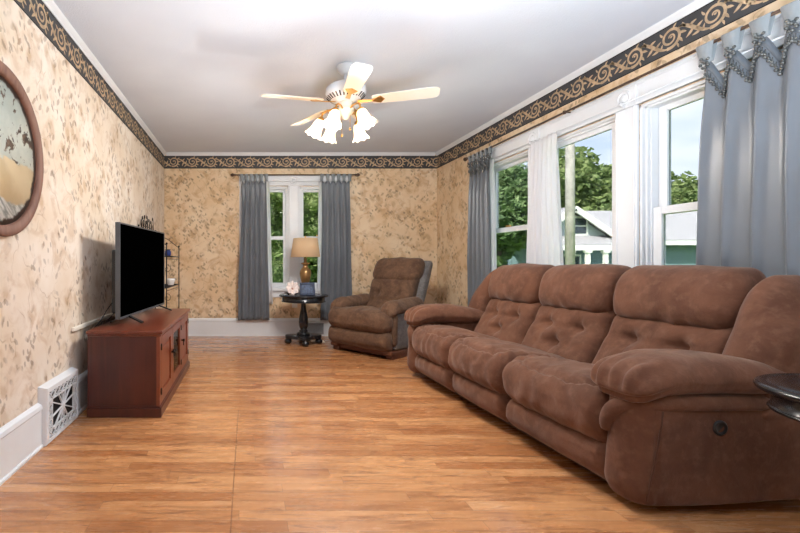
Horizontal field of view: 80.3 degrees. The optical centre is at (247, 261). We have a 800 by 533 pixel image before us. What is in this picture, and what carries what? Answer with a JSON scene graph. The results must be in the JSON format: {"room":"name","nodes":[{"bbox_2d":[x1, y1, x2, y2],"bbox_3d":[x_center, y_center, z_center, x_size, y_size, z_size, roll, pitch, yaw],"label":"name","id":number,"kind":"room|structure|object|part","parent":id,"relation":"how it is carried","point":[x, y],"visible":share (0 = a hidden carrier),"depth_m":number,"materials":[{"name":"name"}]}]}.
{"room":"living room","nodes":[
{"label":"living room","id":0,"kind":"room"},
{"bbox_2d":[0,0,163,427],"bbox_3d":[-1.235,-0.244,1.873,0.130,2.555,8.945,0,0,0],"label":"wall","id":1,"kind":"structure","parent":0,"point":[56,272],"depth_m":2.78,"materials":[{"name":"paper"}]},
{"bbox_2d":[0,60,43,236],"bbox_3d":[-1.151,-0.524,2.075,0.035,0.810,0.810,0,0,0],"label":"mirror","id":2,"kind":"object","parent":1,"relation":"attached to","point":[21,150],"visible":1,"depth_m":2.23,"materials":[{"name":"brown wood"}]},
{"bbox_3d":[-1.163,-0.524,2.075,0.010,0.702,0.702,0,0,0],"label":"panel","id":3,"kind":"part","parent":2,"relation":"part of","materials":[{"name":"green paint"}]},
{"bbox_2d":[0,369,87,485],"bbox_3d":[-1.156,0.908,1.808,0.028,0.250,8.815,0,0,0],"label":"baseboard","id":4,"kind":"structure","parent":1,"relation":"attached to","point":[21,437],"depth_m":2.28,"materials":[{"name":"white paint"}]},
{"bbox_2d":[38,367,77,446],"bbox_3d":[-1.144,0.865,2.715,0.050,0.337,0.484,0,0,0],"label":"air vent","id":5,"kind":"object","parent":1,"relation":"in","point":[58,397],"visible":1,"depth_m":2.66,"materials":[{"name":"white metal"}]},
{"bbox_2d":[49,375,76,438],"bbox_3d":[-1.126,0.871,2.715,0.014,0.268,0.404,0,0,0],"label":"grille","id":6,"kind":"object","parent":5,"relation":"attached to","point":[63,395],"depth_m":2.70,"materials":[{"name":"white metal"}]},
{"bbox_2d":[14,0,163,167],"bbox_3d":[-1.169,-1.394,1.808,0.001,0.177,8.795,0,0,0],"label":"trim","id":7,"kind":"structure","parent":1,"relation":"attached to","point":[37,11],"depth_m":3.12,"materials":[{"name":"black paper"}]},
{"bbox_2d":[71,313,114,331],"bbox_3d":[-1.158,0.447,3.645,0.024,0.028,1.410,0,0,0],"label":"wall rail","id":8,"kind":"object","parent":1,"relation":"attached to","point":[96,320],"visible":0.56,"depth_m":3.24,"materials":[{"name":"beige paint"}]},
{"bbox_2d":[42,0,165,155],"bbox_3d":[-1.152,-1.502,1.808,0.036,0.040,8.815,0,0,0],"label":"trim","id":9,"kind":"structure","parent":1,"relation":"attached to","point":[50,4],"depth_m":3.34,"materials":[{"name":"white paint"}]},
{"bbox_2d":[164,155,436,317],"bbox_3d":[0.735,-0.244,6.280,3.810,2.555,0.130,0,0,0],"label":"wall","id":10,"kind":"structure","parent":0,"point":[393,211],"depth_m":6.21,"materials":[{"name":"paper"}]},
{"bbox_2d":[188,318,330,335],"bbox_3d":[0.735,0.908,6.201,3.750,0.250,0.028,0,0,0],"label":"baseboard","id":11,"kind":"structure","parent":10,"relation":"attached to","point":[196,326],"depth_m":6.20,"materials":[{"name":"white paint"}]},
{"bbox_2d":[270,186,287,288],"bbox_3d":[0.290,-0.342,6.277,0.540,1.430,0.125,0,0,0],"label":"window","id":12,"kind":"structure","parent":10,"relation":"in","point":[278,195],"depth_m":6.28,"materials":[{"name":"clear glass"}]},
{"bbox_3d":[0.290,-0.672,6.316,0.410,0.630,0.004,0,0,0],"label":"glass","id":13,"kind":"part","parent":12,"relation":"part of","materials":[{"name":"clear glass"}]},
{"bbox_3d":[0.290,-0.009,6.281,0.410,0.605,0.004,0,0,0],"label":"glass","id":14,"kind":"part","parent":12,"relation":"part of","materials":[{"name":"clear glass"}]},
{"bbox_3d":[0.290,-0.672,6.315,0.480,0.720,0.030,0,0,0],"label":"sash","id":15,"kind":"part","parent":12,"relation":"part of","materials":[{"name":"white paint"}]},
{"bbox_3d":[0.290,-0.004,6.280,0.480,0.715,0.030,0,0,0],"label":"sash","id":16,"kind":"part","parent":12,"relation":"part of","materials":[{"name":"white paint"}]},
{"bbox_2d":[237,176,347,296],"bbox_3d":[0.640,-0.363,6.185,1.580,1.712,0.060,0,0,0],"label":"trim","id":17,"kind":"structure","parent":10,"relation":"attached to","point":[293,187],"depth_m":6.20,"materials":[{"name":"white paint"}]},
{"bbox_2d":[241,179,347,183],"bbox_3d":[0.640,-1.117,6.167,1.480,0.060,0.037,0,0,0],"label":"rod","id":18,"kind":"object","parent":10,"relation":"attached to","point":[345,179],"visible":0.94,"depth_m":6.16,"materials":[{"name":"white paint"}]},
{"bbox_2d":[248,181,272,303],"bbox_3d":[0.148,-0.269,6.157,0.387,1.707,0.036,0,0,0],"label":"sheer curtain","id":19,"kind":"object","parent":18,"relation":"hanging from","point":[267,183],"visible":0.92,"depth_m":6.15,"materials":[{"name":"white fabric"}]},
{"bbox_2d":[317,181,341,303],"bbox_3d":[1.147,-0.268,6.157,0.378,1.710,0.036,0,0,0],"label":"sheer curtain","id":20,"kind":"object","parent":18,"relation":"hanging from","point":[320,183],"visible":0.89,"depth_m":6.16,"materials":[{"name":"white fabric"}]},
{"bbox_2d":[230,173,359,176],"bbox_3d":[0.650,-1.199,6.157,1.796,0.060,0.113,0,0,0],"label":"curtain rod","id":21,"kind":"object","parent":10,"relation":"attached to","point":[232,174],"visible":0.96,"depth_m":6.12,"materials":[{"name":"metal"}]},
{"bbox_2d":[238,174,269,319],"bbox_3d":[0.080,-0.205,6.121,0.432,2.015,0.046,0,0,0],"label":"curtain","id":22,"kind":"object","parent":21,"relation":"hanging from","point":[253,281],"visible":1,"depth_m":6.12,"materials":[{"name":"fabric"}]},
{"bbox_2d":[320,174,351,319],"bbox_3d":[1.214,-0.205,6.122,0.444,2.014,0.045,0,0,0],"label":"curtain","id":23,"kind":"object","parent":21,"relation":"hanging from","point":[336,275],"visible":0.9,"depth_m":6.12,"materials":[{"name":"fabric"}]},
{"bbox_2d":[164,156,436,168],"bbox_3d":[0.735,-1.394,6.214,3.810,0.177,0.001,0,0,0],"label":"trim","id":24,"kind":"structure","parent":10,"relation":"attached to","point":[170,162],"depth_m":6.21,"materials":[{"name":"black paper"}]},
{"bbox_2d":[166,152,435,155],"bbox_3d":[0.735,-1.502,6.197,3.750,0.040,0.036,0,0,0],"label":"trim","id":25,"kind":"structure","parent":10,"relation":"attached to","point":[167,153],"depth_m":6.19,"materials":[{"name":"white paint"}]},
{"bbox_2d":[300,186,318,288],"bbox_3d":[0.990,-0.342,6.277,0.540,1.430,0.125,0,0,0],"label":"window","id":26,"kind":"structure","parent":10,"relation":"in","point":[308,194],"depth_m":6.31,"materials":[{"name":"white paint"}]},
{"bbox_3d":[0.990,-0.004,6.280,0.480,0.715,0.030,0,0,0],"label":"sash","id":27,"kind":"part","parent":26,"relation":"part of","materials":[{"name":"white paint"}]},
{"bbox_3d":[0.990,-0.672,6.315,0.480,0.720,0.030,0,0,0],"label":"sash","id":28,"kind":"part","parent":26,"relation":"part of","materials":[{"name":"white paint"}]},
{"bbox_3d":[0.990,-0.672,6.316,0.410,0.630,0.004,0,0,0],"label":"glass","id":29,"kind":"part","parent":26,"relation":"part of","materials":[{"name":"clear glass"}]},
{"bbox_3d":[0.990,-0.009,6.281,0.410,0.605,0.004,0,0,0],"label":"glass","id":30,"kind":"part","parent":26,"relation":"part of","materials":[{"name":"clear glass"}]},
{"bbox_2d":[307,323,323,333],"bbox_3d":[0.895,0.925,6.181,0.310,0.155,0.015,0,0,0],"label":"air vent","id":31,"kind":"object","parent":10,"relation":"attached to","point":[322,324],"visible":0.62,"depth_m":6.17,"materials":[{"name":"metal"}]},
{"bbox_2d":[53,0,694,151],"bbox_3d":[0.735,-1.582,1.808,4.070,0.120,9.075,0,0,0],"label":"ceiling","id":32,"kind":"structure","parent":0,"point":[196,73],"depth_m":3.28,"materials":[{"name":"white paint"}]},
{"bbox_2d":[261,62,439,143],"bbox_3d":[0.749,-1.242,3.414,1.307,0.560,1.274,0,0,0],"label":"ceiling fan","id":33,"kind":"object","parent":32,"relation":"hanging from","point":[350,91],"visible":1,"depth_m":3.34,"materials":[{"name":"white paint"}]},
{"bbox_3d":[0.332,-1.237,3.352,0.472,0.034,0.134,0,0,-13],"label":"blade","id":34,"kind":"part","parent":33,"relation":"part of","materials":[{"name":"beige paint"}]},
{"bbox_3d":[0.539,-1.237,3.828,0.134,0.034,0.472,0,0,-30],"label":"blade","id":35,"kind":"part","parent":33,"relation":"part of","materials":[{"name":"beige paint"}]},
{"bbox_3d":[0.523,-1.044,3.511,0.148,0.164,0.142,0,0,0],"label":"lamp shade","id":36,"kind":"part","parent":33,"relation":"part of","materials":[{"name":"white glass"}]},
{"bbox_3d":[0.632,-1.142,3.490,0.183,0.105,0.054,0,0,7],"label":"lamp arm","id":37,"kind":"part","parent":33,"relation":"part of","materials":[{"name":"gold metal"}]},
{"bbox_3d":[0.663,-1.044,3.674,0.136,0.164,0.145,0,0,0],"label":"lamp shade","id":38,"kind":"part","parent":33,"relation":"part of","materials":[{"name":"white glass"}]},
{"bbox_3d":[0.612,-1.044,3.248,0.137,0.164,0.145,0,0,0],"label":"lamp shade","id":39,"kind":"part","parent":33,"relation":"part of","materials":[{"name":"white glass"}]},
{"bbox_3d":[0.675,-1.142,3.348,0.054,0.105,0.183,0,0,28],"label":"lamp arm","id":40,"kind":"part","parent":33,"relation":"part of","materials":[{"name":"gold metal"}]},
{"bbox_3d":[0.816,-1.142,3.333,0.054,0.105,0.183,0,0,-16],"label":"lamp arm","id":41,"kind":"part","parent":33,"relation":"part of","materials":[{"name":"gold metal"}]},
{"bbox_3d":[0.728,-1.237,3.015,0.143,0.034,0.475,0,0,0],"label":"blade","id":42,"kind":"part","parent":33,"relation":"part of","materials":[{"name":"beige paint"}]},
{"bbox_3d":[0.926,-1.044,3.635,0.139,0.164,0.142,0,0,0],"label":"lamp shade","id":43,"kind":"part","parent":33,"relation":"part of","materials":[{"name":"white glass"}]},
{"bbox_3d":[0.995,-1.237,3.816,0.134,0.034,0.472,0,0,33],"label":"blade","id":44,"kind":"part","parent":33,"relation":"part of","materials":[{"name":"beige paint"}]},
{"bbox_3d":[0.855,-1.044,3.228,0.136,0.164,0.145,0,0,0],"label":"lamp shade","id":45,"kind":"part","parent":33,"relation":"part of","materials":[{"name":"white glass"}]},
{"bbox_3d":[1.169,-1.237,3.308,0.472,0.034,0.134,0,0,19],"label":"blade","id":46,"kind":"part","parent":33,"relation":"part of","materials":[{"name":"beige paint"}]},
{"bbox_2d":[0,336,799,532],"bbox_3d":[0.735,1.093,1.808,4.070,0.120,9.075,0,0,0],"label":"floor","id":47,"kind":"structure","parent":0,"point":[259,434],"depth_m":2.19,"materials":[{"name":"brown wood"}]},
{"bbox_2d":[86,308,189,417],"bbox_3d":[-0.816,0.745,3.668,0.518,0.576,1.440,0,0,0],"label":"media console","id":48,"kind":"object","parent":47,"relation":"on","point":[135,369],"visible":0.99,"depth_m":2.97,"materials":[{"name":"brown wood"}]},
{"bbox_2d":[110,222,171,322],"bbox_3d":[-0.874,0.086,3.750,0.259,0.740,1.185,0,0,5],"label":"television","id":49,"kind":"object","parent":48,"relation":"on","point":[138,256],"visible":1,"depth_m":3.52,"materials":[{"name":"black plastic"}]},
{"bbox_2d":[94,303,113,327],"bbox_3d":[-1.043,0.572,3.290,0.181,0.684,0.266,0,0,0],"label":"cable","id":50,"kind":"object","parent":49,"relation":"attached to","point":[111,303],"visible":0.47,"depth_m":3.27,"materials":[{"name":"black plastic"}]},
{"bbox_3d":[-0.596,0.723,3.223,0.020,0.436,0.439,0,0,0],"label":"door","id":51,"kind":"part","parent":48,"relation":"part of","materials":[{"name":"brown wood"}]},
{"bbox_3d":[-0.604,0.728,3.668,0.033,0.462,1.412,0,0,0],"label":"frame","id":52,"kind":"part","parent":48,"relation":"part of","materials":[{"name":"brown wood"}]},
{"bbox_3d":[-0.598,0.723,3.668,0.004,0.320,0.323,0,0,0],"label":"glass","id":53,"kind":"part","parent":48,"relation":"part of","materials":[{"name":"clear glass"}]},
{"bbox_3d":[-0.596,0.723,3.668,0.020,0.436,0.439,0,0,0],"label":"door","id":54,"kind":"part","parent":48,"relation":"part of","materials":[{"name":"brown wood"}]},
{"bbox_3d":[-0.596,0.723,4.113,0.020,0.436,0.439,0,0,0],"label":"door","id":55,"kind":"part","parent":48,"relation":"part of","materials":[{"name":"brown wood"}]},
{"bbox_2d":[138,215,179,307],"bbox_3d":[-0.978,0.257,4.970,0.307,1.552,0.841,0,0,0],"label":"wire shelf rack","id":56,"kind":"object","parent":47,"relation":"on","point":[148,220],"visible":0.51,"depth_m":4.97,"materials":[{"name":"black metal"}]},
{"bbox_3d":[-0.835,0.416,4.560,0.022,1.234,0.021,0,0,0],"label":"post","id":57,"kind":"part","parent":56,"relation":"part of","materials":[{"name":"black metal"}]},
{"bbox_2d":[165,249,170,255],"bbox_3d":[-0.875,-0.103,4.860,0.068,0.074,0.068,0,0,0],"label":"jar","id":58,"kind":"object","parent":56,"relation":"on","point":[168,250],"visible":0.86,"depth_m":4.83,"materials":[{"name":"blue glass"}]},
{"bbox_2d":[167,278,174,284],"bbox_3d":[-0.885,0.227,5.100,0.104,0.075,0.104,0,0,0],"label":"bowl","id":59,"kind":"object","parent":56,"relation":"on","point":[170,281],"visible":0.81,"depth_m":5.07,"materials":[{"name":"white ceramic"}]},
{"bbox_3d":[-0.978,0.282,4.970,0.292,0.038,0.823,0,0,0],"label":"shelf","id":60,"kind":"part","parent":56,"relation":"part of","materials":[{"name":"black metal"}]},
{"bbox_3d":[-0.835,0.416,5.380,0.022,1.234,0.021,0,0,0],"label":"post","id":61,"kind":"part","parent":56,"relation":"part of","materials":[{"name":"black metal"}]},
{"bbox_2d":[279,293,327,346],"bbox_3d":[0.702,0.722,5.630,0.622,0.622,0.622,0,0,0],"label":"side table","id":62,"kind":"object","parent":47,"relation":"on","point":[303,335],"visible":0.92,"depth_m":5.55,"materials":[{"name":"black wood"}]},
{"bbox_2d":[286,281,299,294],"bbox_3d":[0.549,0.323,5.496,0.173,0.176,0.099,0,0,-8],"label":"flower ornament","id":63,"kind":"object","parent":62,"relation":"on","point":[292,287],"visible":0.98,"depth_m":5.48,"materials":[{"name":"pink ceramic"}]},
{"bbox_2d":[291,236,319,281],"bbox_3d":[0.735,0.036,5.700,0.379,0.748,0.379,0,0,0],"label":"table lamp","id":64,"kind":"object","parent":62,"relation":"on","point":[301,247],"visible":0.79,"depth_m":5.57,"materials":[{"name":"beige fabric"}]},
{"bbox_3d":[0.735,-0.184,5.700,0.379,0.240,0.379,0,0,0],"label":"lamp shade","id":65,"kind":"part","parent":64,"relation":"part of","materials":[{"name":"beige fabric"}]},
{"bbox_2d":[299,282,314,294],"bbox_3d":[0.731,0.332,5.509,0.190,0.158,0.095,0,0,-6],"label":"photo frame","id":66,"kind":"object","parent":62,"relation":"on","point":[306,288],"visible":1,"depth_m":5.49,"materials":[{"name":"blue glass"}]},
{"bbox_2d":[302,285,312,292],"bbox_3d":[0.733,0.332,5.490,0.134,0.102,0.031,0,0,-6],"label":"picture","id":67,"kind":"object","parent":66,"relation":"attached to","point":[305,288],"depth_m":5.49},
{"bbox_2d":[328,257,432,359],"bbox_3d":[1.582,0.486,5.246,1.150,1.093,0.900,0,0,-39],"label":"recliner chair","id":68,"kind":"object","parent":47,"relation":"on","point":[374,322],"visible":0.91,"depth_m":5.05,"materials":[{"name":"brown fabric"}]},
{"bbox_2d":[328,306,392,332],"bbox_3d":[1.397,0.635,5.099,0.674,0.271,0.820,0,0,-39],"label":"seat cushion","id":69,"kind":"object","parent":68,"relation":"on","point":[342,319],"depth_m":4.84,"materials":[{"name":"brown fabric"}]},
{"bbox_3d":[1.724,0.403,5.364,0.404,0.468,0.600,0,0,-39],"label":"backrest","id":70,"kind":"part","parent":68,"relation":"part of","materials":[{"name":"brown fabric"}]},
{"bbox_3d":[1.526,0.724,4.756,0.099,0.364,0.156,0,0,-39],"label":"arm","id":71,"kind":"part","parent":68,"relation":"part of"},
{"bbox_3d":[1.782,0.738,4.978,0.703,0.413,0.164,0,0,-39],"label":"panel","id":72,"kind":"part","parent":68,"relation":"part of","materials":[{"name":"grey fabric"}]},
{"bbox_3d":[1.855,0.338,5.469,0.441,0.716,0.695,0,0,-39],"label":"panel","id":73,"kind":"part","parent":68,"relation":"part of","materials":[{"name":"grey fabric"}]},
{"bbox_2d":[404,263,799,505],"bbox_3d":[1.950,0.521,2.973,0.996,1.023,2.426,0,0,-3],"label":"reclining sofa","id":74,"kind":"object","parent":47,"relation":"on","point":[641,377],"visible":1,"depth_m":2.06,"materials":[{"name":"brown fabric"}]},
{"bbox_3d":[1.879,0.763,4.041,0.871,0.497,0.196,0,0,-2],"label":"arm","id":75,"kind":"part","parent":74,"relation":"part of","materials":[{"name":"brown fabric"}]},
{"bbox_2d":[412,324,499,368],"bbox_3d":[1.760,0.679,3.637,0.666,0.307,0.660,0,0,-2],"label":"seat cushion","id":76,"kind":"object","parent":74,"relation":"on","point":[431,343],"depth_m":3.57,"materials":[{"name":"brown fabric"}]},
{"bbox_2d":[448,337,564,394],"bbox_3d":[1.788,0.681,2.989,0.668,0.308,0.635,0,0,-2],"label":"seat cushion","id":77,"kind":"object","parent":74,"relation":"on","point":[477,364],"depth_m":2.90,"materials":[{"name":"brown fabric"}]},
{"bbox_3d":[2.158,0.486,3.640,0.423,0.420,0.633,0,0,-2],"label":"backrest","id":78,"kind":"part","parent":74,"relation":"part of","materials":[{"name":"brown fabric"}]},
{"bbox_2d":[502,354,608,442],"bbox_3d":[1.818,0.680,2.309,0.667,0.307,0.729,0,0,-2],"label":"seat cushion","id":79,"kind":"object","parent":74,"relation":"on","point":[561,396],"depth_m":2.21,"materials":[{"name":"brown fabric"}]},
{"bbox_3d":[2.186,0.484,3.007,0.423,0.419,0.635,0,0,-2],"label":"backrest","id":80,"kind":"part","parent":74,"relation":"part of","materials":[{"name":"brown fabric"}]},
{"bbox_3d":[2.215,0.486,2.357,0.424,0.421,0.672,0,0,-2],"label":"backrest","id":81,"kind":"part","parent":74,"relation":"part of","materials":[{"name":"brown fabric"}]},
{"bbox_3d":[1.972,0.764,1.903,0.873,0.497,0.198,0,0,-2],"label":"arm","id":82,"kind":"part","parent":74,"relation":"part of","materials":[{"name":"brown fabric"}]},
{"bbox_2d":[753,373,799,421],"bbox_3d":[1.998,0.722,1.347,0.622,0.622,0.622,0,0,0],"label":"side table","id":83,"kind":"object","parent":47,"relation":"on","point":[784,388],"visible":1,"depth_m":1.47,"materials":[{"name":"black wood"}]},
{"bbox_2d":[437,0,794,306],"bbox_3d":[2.705,-0.244,1.873,0.130,2.555,8.945,0,0,0],"label":"wall","id":84,"kind":"structure","parent":0,"point":[452,177],"depth_m":5.50,"materials":[{"name":"paper"}]},
{"bbox_2d":[494,150,527,267],"bbox_3d":[2.703,-0.342,4.580,0.125,1.430,0.820,0,0,0],"label":"window","id":85,"kind":"structure","parent":84,"relation":"in","point":[511,173],"depth_m":4.58,"materials":[{"name":"white paint"}]},
{"bbox_3d":[2.740,-0.672,4.580,0.030,0.720,0.730,0,0,0],"label":"sash","id":86,"kind":"part","parent":85,"relation":"part of","materials":[{"name":"clear glass"}]},
{"bbox_3d":[2.705,-0.004,4.580,0.030,0.715,0.730,0,0,0],"label":"sash","id":87,"kind":"part","parent":85,"relation":"part of","materials":[{"name":"white paint"}]},
{"bbox_3d":[2.706,-0.009,4.580,0.004,0.605,0.610,0,0,0],"label":"glass","id":88,"kind":"part","parent":85,"relation":"part of","materials":[{"name":"clear glass"}]},
{"bbox_3d":[2.741,-0.672,4.580,0.004,0.630,0.610,0,0,0],"label":"glass","id":89,"kind":"part","parent":85,"relation":"part of","materials":[{"name":"clear glass"}]},
{"bbox_2d":[435,0,713,155],"bbox_3d":[2.622,-1.502,1.808,0.036,0.040,8.815,0,0,0],"label":"trim","id":90,"kind":"structure","parent":84,"relation":"attached to","point":[696,4],"depth_m":3.33,"materials":[{"name":"white paint"}]},
{"bbox_2d":[557,115,614,264],"bbox_3d":[2.703,-0.342,3.590,0.125,1.430,0.820,0,0,0],"label":"window","id":91,"kind":"structure","parent":84,"relation":"in","point":[586,155],"depth_m":3.52,"materials":[{"name":"clear glass"}]},
{"bbox_2d":[437,0,776,167],"bbox_3d":[2.639,-1.393,1.808,0.001,0.177,8.795,0,0,0],"label":"trim","id":92,"kind":"structure","parent":84,"relation":"attached to","point":[716,14],"depth_m":3.11,"materials":[{"name":"black paper"}]},
{"bbox_2d":[463,9,780,160],"bbox_3d":[2.587,-1.210,3.410,0.103,0.060,3.736,0,0,0],"label":"curtain rod","id":93,"kind":"object","parent":84,"relation":"attached to","point":[778,10],"visible":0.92,"depth_m":3.08,"materials":[{"name":"metal"}]},
{"bbox_2d":[467,146,492,304],"bbox_3d":[2.555,-0.244,4.913,0.044,1.959,0.500,0,0,0],"label":"curtain","id":94,"kind":"object","parent":93,"relation":"hanging from","point":[479,200],"visible":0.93,"depth_m":4.94,"materials":[{"name":"fabric"}]},
{"bbox_2d":[696,0,799,277],"bbox_3d":[2.561,-0.252,2.087,0.074,1.936,0.917,0,0,1],"label":"curtain","id":95,"kind":"object","parent":93,"relation":"hanging from","point":[748,205],"visible":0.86,"depth_m":2.24,"materials":[{"name":"fabric"}]},
{"bbox_2d":[475,35,784,164],"bbox_3d":[2.592,-1.092,3.580,0.029,0.060,3.040,0,0,0],"label":"rod","id":96,"kind":"object","parent":84,"relation":"attached to","point":[623,103],"visible":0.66,"depth_m":3.00,"materials":[{"name":"white paint"}]},
{"bbox_2d":[490,158,496,271],"bbox_3d":[2.589,-0.281,4.859,0.040,1.633,0.422,0,0,0],"label":"sheer curtain","id":97,"kind":"object","parent":96,"relation":"hanging from","point":[492,173],"visible":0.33,"depth_m":4.69,"materials":[{"name":"white fabric"}]},
{"bbox_2d":[526,131,563,265],"bbox_3d":[2.588,-0.280,3.890,0.043,1.634,0.497,0,0,0],"label":"sheer curtain","id":98,"kind":"object","parent":96,"relation":"hanging from","point":[544,226],"visible":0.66,"depth_m":3.88,"materials":[{"name":"white fabric"}]},
{"bbox_2d":[475,13,785,267],"bbox_3d":[2.610,-0.363,3.585,0.060,1.712,3.150,0,0,0],"label":"trim","id":99,"kind":"structure","parent":84,"relation":"attached to","point":[627,119],"depth_m":3.07,"materials":[{"name":"white paint"}]},
{"bbox_2d":[640,48,782,264],"bbox_3d":[2.703,-0.342,2.590,0.125,1.430,0.820,0,0,0],"label":"window","id":100,"kind":"structure","parent":84,"relation":"in","point":[670,124],"depth_m":2.87,"materials":[{"name":"white paint"}]},
{"bbox_3d":[2.705,-0.004,2.590,0.030,0.715,0.730,0,0,0],"label":"sash","id":101,"kind":"part","parent":100,"relation":"part of","materials":[{"name":"white paint"}]},
{"bbox_3d":[2.706,-0.009,2.590,0.004,0.605,0.610,0,0,0],"label":"glass","id":102,"kind":"part","parent":100,"relation":"part of","materials":[{"name":"clear glass"}]},
{"bbox_3d":[2.740,-0.672,2.590,0.030,0.720,0.730,0,0,0],"label":"sash","id":103,"kind":"part","parent":100,"relation":"part of","materials":[{"name":"white paint"}]},
{"bbox_3d":[2.741,-0.672,2.590,0.004,0.630,0.610,0,0,0],"label":"glass","id":104,"kind":"part","parent":100,"relation":"part of","materials":[{"name":"clear glass"}]}
]}

